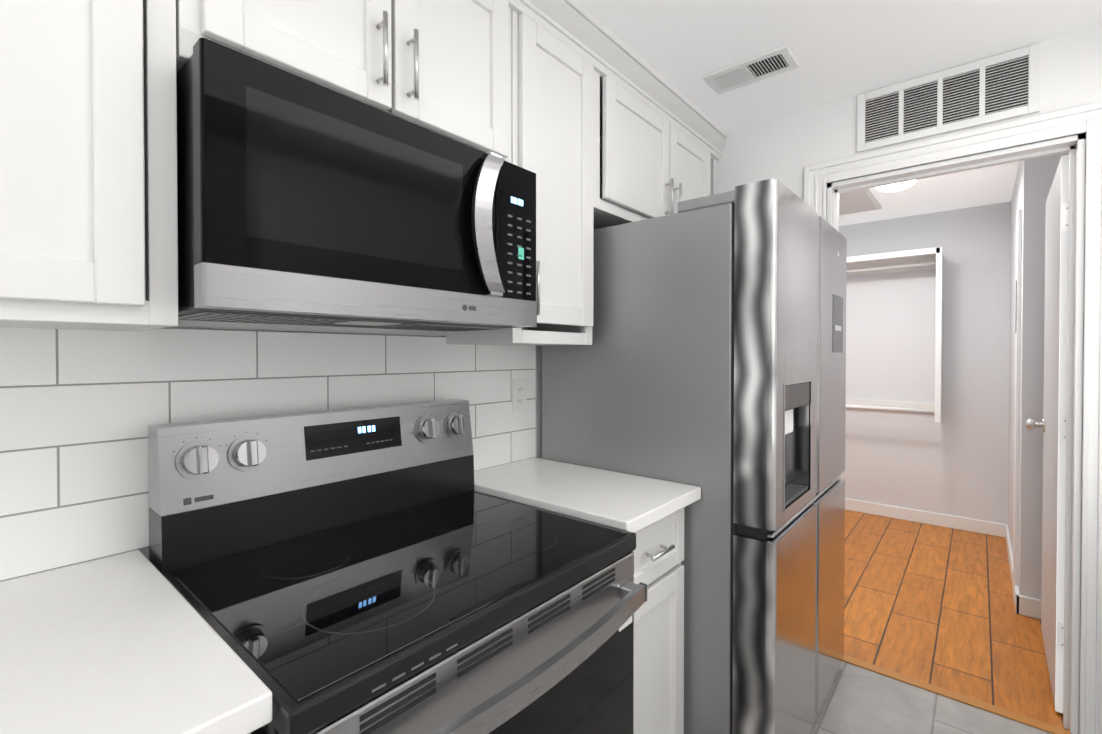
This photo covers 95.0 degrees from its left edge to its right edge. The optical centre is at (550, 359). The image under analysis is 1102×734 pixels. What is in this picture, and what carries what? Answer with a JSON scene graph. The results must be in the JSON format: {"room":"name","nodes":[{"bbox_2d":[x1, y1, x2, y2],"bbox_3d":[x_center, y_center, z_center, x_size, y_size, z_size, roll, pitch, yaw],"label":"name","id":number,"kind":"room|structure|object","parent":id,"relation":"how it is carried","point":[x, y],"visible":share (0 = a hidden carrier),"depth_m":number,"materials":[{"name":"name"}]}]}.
{"room":"kitchen","nodes":[
{"label":"kitchen","id":0,"kind":"room"},
{"bbox_2d":[139,320,541,559],"bbox_3d":[-1.011,0.104,0.913,0.120,2.390,4.805,1,1,40],"label":"wall","id":1,"kind":"structure","parent":0,"point":[238,326],"depth_m":1.36,"materials":[{"name":"paint"}]},
{"bbox_2d":[0,0,178,330],"bbox_3d":[-1.031,-0.524,0.511,0.356,0.945,1.016,1,1,40],"label":"upper cabinet","id":2,"kind":"object","parent":1,"relation":"attached to","point":[88,177],"visible":1,"depth_m":0.73,"materials":[{"name":"white wood"}]},
{"bbox_2d":[0,327,535,580],"bbox_3d":[-0.778,0.158,1.089,0.008,0.450,2.213,1,1,40],"label":"tile backsplash","id":3,"kind":"structure","parent":1,"relation":"attached to","point":[81,411],"depth_m":1.02,"materials":[{"name":"white tile"}]},
{"bbox_2d":[512,379,525,411],"bbox_3d":[-0.116,0.132,1.856,0.007,0.116,0.072,1,1,40],"label":"electrical outlet plate","id":4,"kind":"object","parent":3,"relation":"attached to","point":[518,395],"visible":1,"depth_m":1.85,"materials":[{"name":"white plastic"}]},
{"bbox_2d":[176,0,511,162],"bbox_3d":[-0.452,-0.751,1.190,0.356,0.505,0.765,1,1,40],"label":"upper cabinet","id":5,"kind":"object","parent":1,"relation":"attached to","point":[442,67],"visible":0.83,"depth_m":1.10,"materials":[{"name":"white wood"}]},
{"bbox_2d":[177,38,536,330],"bbox_3d":[-0.417,-0.286,1.166,0.446,0.410,0.759,1,1,40],"label":"microwave","id":6,"kind":"object","parent":5,"relation":"attached to","point":[302,201],"visible":0.98,"depth_m":0.92,"materials":[{"name":"black metal"}]},
{"bbox_2d":[445,10,593,345],"bbox_3d":[-0.079,-0.529,1.633,0.356,0.960,0.381,1,1,40],"label":"upper cabinet","id":7,"kind":"object","parent":1,"relation":"attached to","point":[552,112],"visible":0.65,"depth_m":1.54,"materials":[{"name":"white wood"}]},
{"bbox_2d":[577,0,1101,225],"bbox_3d":[0.546,-1.144,1.227,3.070,0.100,7.320,1,1,40],"label":"ceiling","id":8,"kind":"structure","parent":0,"point":[841,49],"depth_m":1.76,"materials":[{"name":"paint"}]},
{"bbox_2d":[702,46,798,94],"bbox_3d":[0.759,-1.095,1.926,0.310,0.012,0.165,1,1,40],"label":"ceiling vent","id":9,"kind":"object","parent":8,"relation":"in","point":[772,63],"visible":1,"depth_m":1.92,"materials":[{"name":"white metal"}]},
{"bbox_2d":[839,188,881,215],"bbox_3d":[1.966,-1.114,3.682,0.680,0.014,0.660,1,1,40],"label":"ceiling panel","id":10,"kind":"object","parent":8,"relation":"attached to","point":[860,201],"visible":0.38,"depth_m":3.56,"materials":[{"name":"white paint"}]},
{"bbox_2d":[875,180,917,191],"bbox_3d":[2.114,-1.085,3.098,0.230,0.088,0.230,1,1,40],"label":"flush-mount ceiling light","id":11,"kind":"object","parent":8,"relation":"attached to","point":[896,187],"visible":0.46,"depth_m":3.06,"materials":[{"name":"white glass"}]},
{"bbox_2d":[717,25,1101,668],"bbox_3d":[1.372,0.091,2.121,3.190,2.390,0.120,1,1,40],"label":"wall","id":12,"kind":"structure","parent":0,"point":[785,150],"depth_m":2.18,"materials":[{"name":"paint"}]},
{"bbox_2d":[507,0,726,160],"bbox_3d":[-0.204,-1.032,1.250,0.056,0.124,3.222,1,1,40],"label":"crown molding","id":13,"kind":"structure","parent":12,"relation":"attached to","point":[579,28],"depth_m":1.76,"materials":[{"name":"white wood"}]},
{"bbox_2d":[593,70,716,229],"bbox_3d":[0.386,-0.767,2.178,0.356,0.495,1.047,1,1,40],"label":"upper cabinet","id":14,"kind":"object","parent":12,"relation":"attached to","point":[649,162],"visible":0.5,"depth_m":1.92,"materials":[{"name":"white wood"}]},
{"bbox_2d":[857,43,1040,152],"bbox_3d":[1.485,-0.980,1.926,0.550,0.236,0.012,1,1,40],"label":"air vent","id":15,"kind":"object","parent":12,"relation":"in","point":[1002,86],"visible":1,"depth_m":1.90,"materials":[{"name":"white metal"}]},
{"bbox_2d":[804,101,1101,733],"bbox_3d":[1.522,0.221,1.982,0.948,2.134,0.141,1,1,40],"label":"door frame","id":16,"kind":"structure","parent":12,"relation":"attached to","point":[1074,130],"depth_m":1.71,"materials":[{"name":"white wood"}]},
{"bbox_2d":[839,201,1010,524],"bbox_3d":[2.655,0.069,4.173,2.490,2.390,0.120,1,1,40],"label":"wall","id":17,"kind":"structure","parent":0,"point":[954,462],"depth_m":3.86,"materials":[{"name":"paint"}]},
{"bbox_2d":[846,247,942,422],"bbox_3d":[2.280,-0.182,4.195,1.547,1.250,0.324,1,1,40],"label":"organizer","id":18,"kind":"object","parent":17,"relation":"attached to","point":[910,260],"visible":0.6,"depth_m":3.85,"materials":[{"name":"white wood"}]},
{"bbox_2d":[845,498,1002,536],"bbox_3d":[2.517,1.216,4.212,1.925,0.095,0.017,1,1,40],"label":"baseboard","id":19,"kind":"structure","parent":17,"relation":"attached to","point":[943,520],"depth_m":3.88,"materials":[{"name":"white wood"}]},
{"bbox_2d":[810,510,1068,733],"bbox_3d":[0.592,1.336,1.216,2.950,0.080,7.320,1,1,40],"label":"floor","id":20,"kind":"structure","parent":0,"point":[931,604],"depth_m":2.32,"materials":[{"name":"brown wood"}]},
{"bbox_2d":[148,399,646,733],"bbox_3d":[-0.275,0.714,1.063,0.726,1.168,0.769,1,1,40],"label":"range","id":21,"kind":"object","parent":20,"relation":"on","point":[383,569],"visible":0.98,"depth_m":0.97,"materials":[{"name":"metal"}]},
{"bbox_2d":[633,508,683,733],"bbox_3d":[0.054,0.854,1.568,0.660,0.877,0.413,1,1,40],"label":"base cabinet","id":22,"kind":"object","parent":20,"relation":"on","point":[658,551],"visible":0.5,"depth_m":1.42,"materials":[{"name":"white wood"}]},
{"bbox_2d":[474,457,700,532],"bbox_3d":[0.057,0.396,1.560,0.672,0.036,0.415,1,1,40],"label":"countertop","id":23,"kind":"structure","parent":22,"relation":"on","point":[629,502],"depth_m":1.46,"materials":[{"name":"stone"}]},
{"bbox_2d":[542,179,846,733],"bbox_3d":[0.600,0.391,2.012,0.847,1.792,0.970,1,1,40],"label":"refrigerator","id":24,"kind":"object","parent":20,"relation":"on","point":[710,361],"visible":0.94,"depth_m":1.53,"materials":[{"name":"grey metal"}]},
{"bbox_2d":[843,655,1069,733],"bbox_3d":[1.497,1.284,1.965,0.760,0.007,0.048,1,1,40],"label":"threshold","id":25,"kind":"object","parent":20,"relation":"on","point":[1032,722],"depth_m":1.91,"materials":[{"name":"wood"}]},
{"bbox_3d":[-0.914,0.866,0.427,0.660,0.877,1.016,1,1,40],"label":"base cabinet","id":26,"kind":"object","parent":20,"relation":"on","visible":0},
{"bbox_2d":[0,549,271,733],"bbox_3d":[-0.911,0.408,0.420,0.672,0.036,1.018,1,1,40],"label":"countertop","id":27,"kind":"structure","parent":26,"relation":"on","point":[132,642],"depth_m":0.65,"materials":[{"name":"stone"}]},
{"bbox_2d":[1008,152,1068,599],"bbox_3d":[2.648,0.086,2.608,0.335,2.390,2.275,1,1,40],"label":"wall","id":28,"kind":"structure","parent":0,"point":[1034,181],"depth_m":2.51,"materials":[{"name":"paint"}]},
{"bbox_2d":[1003,524,1022,614],"bbox_3d":[2.787,1.228,3.055,0.014,0.095,1.355,1,1,40],"label":"baseboard","id":29,"kind":"structure","parent":28,"relation":"attached to","point":[1018,598],"depth_m":2.91,"materials":[{"name":"white wood"}]},
{"bbox_2d":[1013,209,1021,603],"bbox_3d":[2.473,0.250,2.677,0.018,2.060,0.120,1,1,40],"label":"trim","id":30,"kind":"structure","parent":28,"relation":"attached to","point":[1017,395],"depth_m":2.63,"materials":[{"name":"white wood"}]},
{"bbox_2d":[1025,154,1068,713],"bbox_3d":[2.100,0.271,2.083,0.176,2.015,0.756,1,1,40],"label":"door","id":31,"kind":"structure","parent":28,"relation":"in","point":[1053,424],"depth_m":1.92,"materials":[{"name":"white paint"}]}
]}

